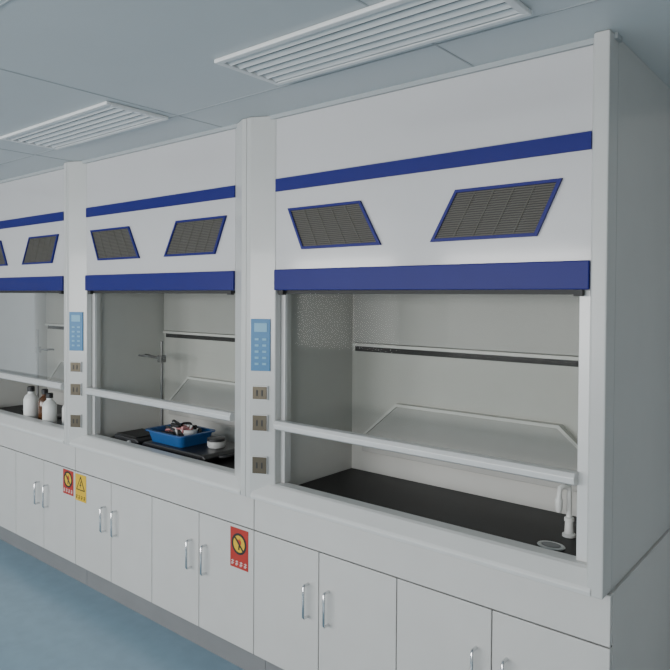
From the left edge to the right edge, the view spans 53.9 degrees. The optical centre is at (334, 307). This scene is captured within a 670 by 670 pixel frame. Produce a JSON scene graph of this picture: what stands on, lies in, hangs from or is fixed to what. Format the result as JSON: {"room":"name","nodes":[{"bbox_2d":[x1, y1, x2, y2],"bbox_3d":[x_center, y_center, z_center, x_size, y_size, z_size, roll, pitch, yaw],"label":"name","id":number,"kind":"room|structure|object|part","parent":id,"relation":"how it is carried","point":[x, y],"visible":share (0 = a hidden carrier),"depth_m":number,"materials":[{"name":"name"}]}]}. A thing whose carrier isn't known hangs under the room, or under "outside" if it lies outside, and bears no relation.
{"room":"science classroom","nodes":[
{"label":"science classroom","id":0,"kind":"room"},
{"bbox_2d":[0,539,243,669],"bbox_3d":[-2.231,1.656,1.737,9.000,0.100,6.000,1,1,40],"label":"floor","id":1,"kind":"structure","parent":0,"point":[50,619],"depth_m":3.23,"materials":[{"name":"plastic"}]},
{"bbox_2d":[0,426,86,584],"bbox_3d":[-1.774,1.152,4.419,1.438,0.820,0.795,1,1,40],"label":"base cabinet","id":2,"kind":"object","parent":1,"relation":"on","point":[37,518],"visible":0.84,"depth_m":3.96,"materials":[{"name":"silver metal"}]},
{"bbox_3d":[-2.138,1.157,4.262,0.356,0.522,0.020,1,1,40],"label":"door","id":3,"kind":"part","parent":2,"relation":"part of","materials":[{"name":"white metal"}]},
{"bbox_3d":[-1.860,1.163,4.033,0.356,0.522,0.020,1,1,40],"label":"door","id":4,"kind":"part","parent":2,"relation":"part of","materials":[{"name":"white metal"}]},
{"bbox_2d":[0,162,66,444],"bbox_3d":[-1.761,-0.037,4.406,1.439,1.555,0.856,1,1,40],"label":"fume hood","id":5,"kind":"object","parent":2,"relation":"on","point":[33,209],"visible":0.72,"depth_m":4.09,"materials":[{"name":"paint"}]},
{"bbox_2d":[0,240,7,265],"bbox_3d":[-2.249,-0.354,4.316,0.452,0.164,0.010,1,1,40],"label":"grille","id":6,"kind":"object","parent":5,"relation":"attached to","point":[3,243],"depth_m":4.21,"materials":[{"name":"grey metal"}]},
{"bbox_3d":[-1.970,0.159,4.158,1.152,0.532,0.001,1,1,40],"label":"sash glass","id":7,"kind":"part","parent":5,"relation":"part of","materials":[{"name":"clear glass"}]},
{"bbox_3d":[-1.986,-0.101,4.149,1.174,0.014,0.038,1,1,40],"label":"sash rail","id":8,"kind":"part","parent":5,"relation":"part of","materials":[{"name":"grey metal"}]},
{"bbox_2d":[23,386,38,418],"bbox_3d":[-1.942,0.605,4.210,0.090,0.212,0.090,1,1,40],"label":"bottle","id":9,"kind":"object","parent":5,"relation":"on","point":[30,401],"visible":0.84,"depth_m":4.18,"materials":[{"name":"white plastic"}]},
{"bbox_2d":[0,404,62,424],"bbox_3d":[-1.808,0.725,4.367,1.400,0.030,0.510,1,1,40],"label":"countertop","id":10,"kind":"structure","parent":5,"relation":"on","point":[15,409],"depth_m":4.57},
{"bbox_3d":[-1.995,0.439,4.146,1.176,0.038,0.064,1,1,40],"label":"sash handle","id":11,"kind":"part","parent":5,"relation":"part of","materials":[{"name":"metal"}]},
{"bbox_3d":[-2.001,0.711,4.127,1.376,0.064,0.106,1,1,40],"label":"airfoil sill","id":12,"kind":"part","parent":5,"relation":"part of","materials":[{"name":"paint"}]},
{"bbox_2d":[21,347,53,411],"bbox_3d":[-1.980,0.427,4.473,0.282,0.560,0.180,1,1,40],"label":"stand","id":13,"kind":"object","parent":5,"relation":"on","point":[37,386],"visible":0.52,"depth_m":4.52,"materials":[{"name":"grey metal"}]},
{"bbox_3d":[-2.042,0.420,4.524,0.016,0.548,0.016,1,1,40],"label":"rod","id":14,"kind":"part","parent":13,"relation":"part of","materials":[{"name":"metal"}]},
{"bbox_2d":[22,234,58,264],"bbox_3d":[-1.749,-0.344,3.902,0.442,0.164,0.010,1,1,40],"label":"grille","id":15,"kind":"object","parent":5,"relation":"attached to","point":[37,249],"depth_m":3.90,"materials":[{"name":"grey metal"}]},
{"bbox_2d":[38,389,47,419],"bbox_3d":[-1.830,0.612,4.157,0.080,0.202,0.080,1,1,40],"label":"bottle","id":16,"kind":"object","parent":5,"relation":"on","point":[42,399],"visible":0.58,"depth_m":4.13,"materials":[{"name":"orange glass"}]},
{"bbox_2d":[42,393,56,423],"bbox_3d":[-1.757,0.619,4.058,0.084,0.192,0.084,1,1,40],"label":"bottle","id":17,"kind":"object","parent":5,"relation":"on","point":[49,407],"visible":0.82,"depth_m":4.03,"materials":[{"name":"white plastic"}]},
{"bbox_3d":[-1.686,0.130,4.500,1.156,0.013,0.026,1,1,40],"label":"baffle rail","id":18,"kind":"part","parent":5,"relation":"part of","materials":[{"name":"white metal"}]},
{"bbox_3d":[-1.682,-0.124,4.499,1.156,0.490,0.020,1,1,40],"label":"baffle plate","id":19,"kind":"part","parent":5,"relation":"part of","materials":[{"name":"white metal"}]},
{"bbox_3d":[-1.689,0.500,4.506,1.036,0.222,0.030,1,1,40],"label":"baffle plate","id":20,"kind":"part","parent":5,"relation":"part of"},
{"bbox_2d":[62,405,63,424],"bbox_3d":[-1.634,0.630,4.034,0.070,0.172,0.070,1,1,40],"label":"bottle","id":21,"kind":"object","parent":5,"relation":"on","point":[63,405],"visible":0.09,"depth_m":4.01,"materials":[{"name":"white plastic"}]},
{"bbox_3d":[-1.497,-0.023,3.692,0.122,1.555,0.080,1,1,40],"label":"post","id":22,"kind":"part","parent":5,"relation":"part of","materials":[{"name":"metal"}]},
{"bbox_3d":[-1.778,1.102,3.930,0.011,0.138,0.037,1,1,40],"label":"handle","id":23,"kind":"part","parent":2,"relation":"part of","materials":[{"name":"silver metal"}]},
{"bbox_3d":[-1.762,1.492,4.442,1.438,0.140,0.630,1,1,40],"label":"kick plate","id":24,"kind":"part","parent":2,"relation":"part of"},
{"bbox_3d":[-1.698,1.104,3.864,0.011,0.138,0.037,1,1,40],"label":"handle","id":25,"kind":"part","parent":2,"relation":"part of","materials":[{"name":"silver metal"}]},
{"bbox_3d":[-1.583,1.168,3.804,0.356,0.522,0.020,1,1,40],"label":"door","id":26,"kind":"part","parent":2,"relation":"part of","materials":[{"name":"white metal"}]},
{"bbox_2d":[63,468,72,495],"bbox_3d":[-1.508,0.985,3.724,0.112,0.138,0.003,1,1,40],"label":"prohibition sign","id":27,"kind":"object","parent":2,"relation":"attached to","point":[67,474],"visible":1,"depth_m":3.72,"materials":[{"name":"red plastic"}]},
{"bbox_2d":[76,448,265,669],"bbox_3d":[-0.665,1.175,3.501,1.438,0.820,0.795,1,1,40],"label":"base cabinet","id":28,"kind":"object","parent":1,"relation":"on","point":[156,544],"visible":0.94,"depth_m":3.14,"materials":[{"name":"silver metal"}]},
{"bbox_2d":[75,473,85,502],"bbox_3d":[-1.404,0.994,3.638,0.112,0.148,0.003,1,1,40],"label":"warning sign","id":29,"kind":"object","parent":28,"relation":"attached to","point":[80,480],"visible":1,"depth_m":3.64,"materials":[{"name":"yellow plastic"}]},
{"bbox_3d":[-1.305,1.174,3.574,0.356,0.522,0.020,1,1,40],"label":"door","id":30,"kind":"part","parent":28,"relation":"part of","materials":[{"name":"white metal"}]},
{"bbox_3d":[-1.223,1.114,3.471,0.011,0.138,0.037,1,1,40],"label":"handle","id":31,"kind":"part","parent":28,"relation":"part of","materials":[{"name":"silver metal"}]},
{"bbox_3d":[-1.143,1.115,3.405,0.011,0.138,0.037,1,1,40],"label":"handle","id":32,"kind":"part","parent":28,"relation":"part of","materials":[{"name":"silver metal"}]},
{"bbox_3d":[-1.028,1.180,3.345,0.356,0.522,0.020,1,1,40],"label":"door","id":33,"kind":"part","parent":28,"relation":"part of","materials":[{"name":"white metal"}]},
{"bbox_3d":[-0.751,1.185,3.115,0.356,0.522,0.020,1,1,40],"label":"door","id":34,"kind":"part","parent":28,"relation":"part of","materials":[{"name":"white metal"}]},
{"bbox_3d":[-0.652,1.514,3.525,1.438,0.140,0.630,1,1,40],"label":"kick plate","id":35,"kind":"part","parent":28,"relation":"part of","materials":[{"name":"grey metal"}]},
{"bbox_3d":[-0.669,1.125,3.012,0.011,0.138,0.037,1,1,40],"label":"handle","id":36,"kind":"part","parent":28,"relation":"part of","materials":[{"name":"silver metal"}]},
{"bbox_3d":[-0.589,1.127,2.946,0.011,0.138,0.037,1,1,40],"label":"handle","id":37,"kind":"part","parent":28,"relation":"part of","materials":[{"name":"silver metal"}]},
{"bbox_3d":[-0.473,1.191,2.886,0.356,0.522,0.020,1,1,40],"label":"door","id":38,"kind":"part","parent":28,"relation":"part of","materials":[{"name":"white metal"}]},
{"bbox_2d":[230,526,247,571],"bbox_3d":[-0.410,1.029,2.816,0.112,0.171,0.003,1,1,40],"label":"prohibition sign","id":39,"kind":"object","parent":28,"relation":"attached to","point":[238,538],"visible":1,"depth_m":2.81,"materials":[{"name":"red plastic"}]},
{"bbox_2d":[254,500,669,669],"bbox_3d":[0.445,1.198,2.584,1.438,0.820,0.795,1,1,40],"label":"base cabinet","id":40,"kind":"object","parent":1,"relation":"on","point":[328,595],"visible":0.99,"depth_m":2.26,"materials":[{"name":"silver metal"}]},
{"bbox_3d":[0.457,1.537,2.607,1.438,0.140,0.630,1,1,40],"label":"kick plate","id":41,"kind":"part","parent":40,"relation":"part of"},
{"bbox_3d":[-0.196,1.197,2.656,0.356,0.522,0.020,1,1,40],"label":"door","id":42,"kind":"part","parent":40,"relation":"part of","materials":[{"name":"white metal"}]},
{"bbox_3d":[-0.114,1.136,2.553,0.011,0.138,0.037,1,1,40],"label":"handle","id":43,"kind":"part","parent":40,"relation":"part of","materials":[{"name":"silver metal"}]},
{"bbox_3d":[-0.034,1.138,2.487,0.011,0.138,0.037,1,1,40],"label":"handle","id":44,"kind":"part","parent":40,"relation":"part of","materials":[{"name":"silver metal"}]},
{"bbox_3d":[0.081,1.202,2.427,0.356,0.522,0.020,1,1,40],"label":"door","id":45,"kind":"part","parent":40,"relation":"part of","materials":[{"name":"white metal"}]},
{"bbox_3d":[0.359,1.208,2.197,0.356,0.522,0.020,1,1,40],"label":"door","id":46,"kind":"part","parent":40,"relation":"part of","materials":[{"name":"white metal"}]},
{"bbox_3d":[0.441,1.148,2.094,0.011,0.138,0.037,1,1,40],"label":"handle","id":47,"kind":"part","parent":40,"relation":"part of","materials":[{"name":"silver metal"}]},
{"bbox_3d":[0.521,1.149,2.028,0.011,0.138,0.037,1,1,40],"label":"handle","id":48,"kind":"part","parent":40,"relation":"part of","materials":[{"name":"silver metal"}]},
{"bbox_3d":[0.636,1.214,1.968,0.356,0.522,0.020,1,1,40],"label":"door","id":49,"kind":"part","parent":40,"relation":"part of","materials":[{"name":"white metal"}]},
{"bbox_2d":[67,118,246,495],"bbox_3d":[-0.651,-0.014,3.488,1.439,1.555,0.856,1,1,40],"label":"fume hood","id":50,"kind":"object","parent":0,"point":[157,236],"visible":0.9,"depth_m":3.46,"materials":[{"name":"paint"}]},
{"bbox_2d":[70,362,81,371],"bbox_3d":[-1.415,0.322,3.597,0.062,0.057,0.038,1,1,40],"label":"socket","id":51,"kind":"object","parent":50,"relation":"attached to","point":[74,366],"depth_m":3.59,"materials":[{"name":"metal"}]},
{"bbox_2d":[70,383,81,395],"bbox_3d":[-1.415,0.445,3.600,0.067,0.068,0.008,1,1,12],"label":"socket","id":52,"kind":"object","parent":50,"relation":"attached to","point":[75,388],"depth_m":3.59,"materials":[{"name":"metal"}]},
{"bbox_2d":[70,414,81,427],"bbox_3d":[-1.416,0.617,3.603,0.067,0.073,0.008,1,1,12],"label":"socket","id":53,"kind":"object","parent":50,"relation":"attached to","point":[75,419],"depth_m":3.60,"materials":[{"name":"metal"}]},
{"bbox_3d":[-1.412,0.127,3.595,0.082,0.211,0.006,1,1,12],"label":"control panel","id":54,"kind":"part","parent":50,"relation":"part of","materials":[{"name":"blue plastic"}]},
{"bbox_3d":[-1.402,-0.021,3.614,0.122,1.555,0.080,1,1,40],"label":"post","id":55,"kind":"part","parent":50,"relation":"part of","materials":[{"name":"metal"}]},
{"bbox_2d":[90,226,139,260],"bbox_3d":[-1.139,-0.331,3.398,0.452,0.164,0.010,1,1,40],"label":"grille","id":56,"kind":"object","parent":50,"relation":"attached to","point":[107,243],"depth_m":3.39,"materials":[{"name":"grey metal"}]},
{"bbox_2d":[114,428,151,445],"bbox_3d":[-1.053,0.701,3.546,0.220,0.056,0.193,1,1,40],"label":"laboratory hotplate","id":57,"kind":"object","parent":50,"relation":"on","point":[137,436],"visible":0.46,"depth_m":3.49,"materials":[{"name":"black plastic"}]},
{"bbox_3d":[-1.056,0.675,3.557,0.180,0.005,0.160,1,1,40],"label":"plate","id":58,"kind":"part","parent":57,"relation":"part of","materials":[{"name":"black metal"}]},
{"bbox_2d":[138,341,165,425],"bbox_3d":[-1.018,0.455,3.756,0.222,0.540,0.180,1,1,40],"label":"stand","id":59,"kind":"object","parent":50,"relation":"on","point":[161,358],"visible":0.7,"depth_m":3.72,"materials":[{"name":"grey metal"}]},
{"bbox_3d":[-1.011,0.281,3.735,0.133,0.024,0.014,1,1,31],"label":"clamp arm","id":60,"kind":"part","parent":59,"relation":"part of","materials":[{"name":"metal"}]},
{"bbox_3d":[-0.979,0.450,3.723,0.016,0.528,0.016,1,1,40],"label":"rod","id":61,"kind":"part","parent":59,"relation":"part of","materials":[{"name":"metal"}]},
{"bbox_3d":[-0.892,0.734,3.210,1.376,0.064,0.106,1,1,40],"label":"airfoil sill","id":62,"kind":"part","parent":50,"relation":"part of","materials":[{"name":"paint"}]},
{"bbox_3d":[-0.886,0.461,3.229,1.176,0.038,0.064,1,1,40],"label":"sash handle","id":63,"kind":"part","parent":50,"relation":"part of","materials":[{"name":"metal"}]},
{"bbox_3d":[-0.877,-0.079,3.231,1.174,0.014,0.038,1,1,40],"label":"sash rail","id":64,"kind":"part","parent":50,"relation":"part of","materials":[{"name":"grey metal"}]},
{"bbox_2d":[111,436,234,468],"bbox_3d":[-0.699,0.748,3.450,1.400,0.030,0.510,1,1,40],"label":"countertop","id":65,"kind":"structure","parent":50,"relation":"on","point":[230,463],"depth_m":3.14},
{"bbox_2d":[142,440,234,462],"bbox_3d":[-0.693,0.712,3.347,0.544,0.044,0.300,1,1,40],"label":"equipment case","id":66,"kind":"object","parent":50,"relation":"on","point":[201,452],"visible":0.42,"depth_m":3.21,"materials":[{"name":"black plastic"}]},
{"bbox_2d":[145,419,215,447],"bbox_3d":[-0.796,0.636,3.392,0.314,0.102,0.234,1,1,40],"label":"plastic basin","id":67,"kind":"object","parent":66,"relation":"on","point":[176,434],"visible":1,"depth_m":3.33,"materials":[{"name":"blue plastic"}]},
{"bbox_3d":[-0.743,0.631,3.362,0.090,0.030,0.090,1,1,40],"label":"dish","id":68,"kind":"part","parent":67,"relation":"part of","materials":[{"name":"white ceramic"}]},
{"bbox_2d":[207,436,225,448],"bbox_3d":[-0.589,0.666,3.274,0.092,0.048,0.092,1,1,40],"label":"lidded jar","id":69,"kind":"object","parent":66,"relation":"on","point":[214,442],"visible":1,"depth_m":3.24,"materials":[{"name":"plastic"}]},
{"bbox_3d":[-0.589,0.649,3.273,0.092,0.014,0.092,1,1,40],"label":"lid","id":70,"kind":"part","parent":69,"relation":"part of","materials":[{"name":"black plastic"}]},
{"bbox_3d":[-0.502,0.711,3.189,0.048,0.021,0.136,1,1,40],"label":"carry handle","id":71,"kind":"part","parent":66,"relation":"part of","materials":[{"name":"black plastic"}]},
{"bbox_2d":[164,215,226,256],"bbox_3d":[-0.639,-0.321,2.985,0.442,0.164,0.010,1,1,40],"label":"grille","id":72,"kind":"object","parent":50,"relation":"attached to","point":[188,235],"depth_m":2.98,"materials":[{"name":"grey metal"}]},
{"bbox_3d":[-0.577,0.152,3.583,1.156,0.013,0.026,1,1,40],"label":"baffle rail","id":73,"kind":"part","parent":50,"relation":"part of","materials":[{"name":"white metal"}]},
{"bbox_3d":[-0.572,-0.101,3.581,1.156,0.490,0.020,1,1,40],"label":"baffle plate","id":74,"kind":"part","parent":50,"relation":"part of","materials":[{"name":"white metal"}]},
{"bbox_3d":[-0.579,0.523,3.588,1.036,0.222,0.030,1,1,40],"label":"baffle plate","id":75,"kind":"part","parent":50,"relation":"part of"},
{"bbox_3d":[-0.387,0.000,2.774,0.122,1.555,0.080,1,1,40],"label":"post","id":76,"kind":"part","parent":50,"relation":"part of","materials":[{"name":"metal"}]},
{"bbox_2d":[0,0,669,179],"bbox_3d":[-2.216,-0.821,1.694,9.000,0.100,6.000,1,1,40],"label":"ceiling","id":77,"kind":"structure","parent":0,"point":[160,55],"depth_m":1.98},
{"bbox_2d":[0,101,167,149],"bbox_3d":[-1.112,-0.777,2.857,0.900,0.013,0.280,1,1,40],"label":"air vent","id":78,"kind":"object","parent":77,"relation":"in","point":[106,118],"visible":1,"depth_m":2.80,"materials":[{"name":"white metal"}]},
{"bbox_2d":[0,0,598,164],"bbox_3d":[-2.216,-0.771,1.695,8.800,0.002,5.800,1,1,40],"label":"trim","id":79,"kind":"structure","parent":77,"relation":"attached to","point":[7,1],"depth_m":2.08,"materials":[{"name":"white metal"}]},
{"bbox_2d":[0,32,621,183],"bbox_3d":[-1.770,-0.800,3.933,6.635,0.016,0.042,1,1,40],"label":"trim","id":80,"kind":"structure","parent":77,"relation":"attached to","point":[588,42],"depth_m":2.32,"materials":[{"name":"white metal"}]},
{"bbox_2d":[214,0,531,85],"bbox_3d":[0.063,-0.752,1.847,0.900,0.013,0.280,1,1,40],"label":"air vent","id":81,"kind":"object","parent":77,"relation":"in","point":[387,27],"visible":1,"depth_m":1.81,"materials":[{"name":"white metal"}]},
{"bbox_2d":[246,30,669,599],"bbox_3d":[0.455,0.008,2.573,1.432,1.555,0.856,1,1,40],"label":"fume hood","id":82,"kind":"object","parent":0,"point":[458,288],"visible":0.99,"depth_m":2.30,"materials":[{"name":"paint"}]},
{"bbox_2d":[252,385,267,399],"bbox_3d":[-0.305,0.345,2.680,0.067,0.057,0.008,1,1,12],"label":"socket","id":83,"kind":"object","parent":82,"relation":"attached to","point":[259,392],"depth_m":2.67,"materials":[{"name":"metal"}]},
{"bbox_2d":[252,414,267,431],"bbox_3d":[-0.305,0.467,2.682,0.067,0.068,0.008,1,1,12],"label":"socket","id":84,"kind":"object","parent":82,"relation":"attached to","point":[259,421],"depth_m":2.68,"materials":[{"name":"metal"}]},
{"bbox_2d":[252,456,267,474],"bbox_3d":[-0.306,0.640,2.685,0.067,0.073,0.008,1,1,12],"label":"socket","id":85,"kind":"object","parent":82,"relation":"attached to","point":[259,463],"depth_m":2.68,"materials":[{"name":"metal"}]},
{"bbox_3d":[-0.302,0.150,2.677,0.082,0.211,0.006,1,1,12],"label":"control panel","id":86,"kind":"part","parent":82,"relation":"part of","materials":[{"name":"blue plastic"}]},
{"bbox_3d":[-0.293,0.002,2.696,0.122,1.555,0.080,1,1,40],"label":"post","id":87,"kind":"part","parent":82,"relation":"part of","materials":[{"name":"metal"}]},
{"bbox_3d":[-0.012,-0.308,2.465,0.452,0.164,0.010,1,1,40],"label":"grille frame","id":88,"kind":"part","parent":82,"relation":"part of","materials":[{"name":"blue metal"}]},
{"bbox_3d":[0.213,0.756,2.296,1.364,0.064,0.106,1,1,40],"label":"airfoil sill","id":89,"kind":"part","parent":82,"relation":"part of","materials":[{"name":"paint"}]},
{"bbox_3d":[0.238,0.484,2.299,1.213,0.038,0.064,1,1,40],"label":"sash handle","id":90,"kind":"part","parent":82,"relation":"part of","materials":[{"name":"metal"}]},
{"bbox_3d":[0.247,-0.055,2.301,1.211,0.014,0.038,1,1,40],"label":"sash rail","id":91,"kind":"part","parent":82,"relation":"part of","materials":[{"name":"grey metal"}]},
{"bbox_2d":[299,468,576,555],"bbox_3d":[0.408,0.770,2.534,1.392,0.030,0.510,1,1,40],"label":"countertop","id":92,"kind":"structure","parent":82,"relation":"on","point":[513,521],"depth_m":2.51,"materials":[{"name":"black stone"}]},
{"bbox_3d":[0.553,0.176,2.648,1.209,0.013,0.026,1,1,40],"label":"baffle rail","id":93,"kind":"part","parent":82,"relation":"part of","materials":[{"name":"white metal"}]},
{"bbox_3d":[0.557,-0.078,2.647,1.209,0.490,0.020,1,1,40],"label":"baffle plate","id":94,"kind":"part","parent":82,"relation":"part of","materials":[{"name":"white metal"}]},
{"bbox_3d":[0.550,0.546,2.654,1.089,0.222,0.030,1,1,40],"label":"baffle plate","id":95,"kind":"part","parent":82,"relation":"part of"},
{"bbox_3d":[0.488,-0.298,2.052,0.442,0.164,0.010,1,1,40],"label":"grille frame","id":96,"kind":"part","parent":82,"relation":"part of","materials":[{"name":"blue metal"}]},
{"bbox_2d":[537,540,564,550],"bbox_3d":[0.692,0.761,2.111,0.090,0.006,0.063,1,1,40],"label":"sink","id":97,"kind":"object","parent":82,"relation":"on","point":[551,545],"visible":0.99,"depth_m":2.10,"materials":[{"name":"white plastic"}]},
{"bbox_2d":[555,484,575,537],"bbox_3d":[0.770,0.674,2.195,0.075,0.178,0.045,0,1,-32],"label":"tap","id":98,"kind":"object","parent":82,"relation":"on","point":[568,532],"visible":1,"depth_m":2.19,"materials":[{"name":"white plastic"}]},
{"bbox_3d":[0.764,0.644,2.195,0.059,0.119,0.020,0,1,-18],"label":"spout","id":99,"kind":"part","parent":98,"relation":"part of","materials":[{"name":"white plastic"}]},
{"bbox_3d":[0.740,0.023,1.842,0.061,1.555,0.080,1,1,40],"label":"post","id":100,"kind":"part","parent":82,"relation":"part of","materials":[{"name":"metal"}]}
]}

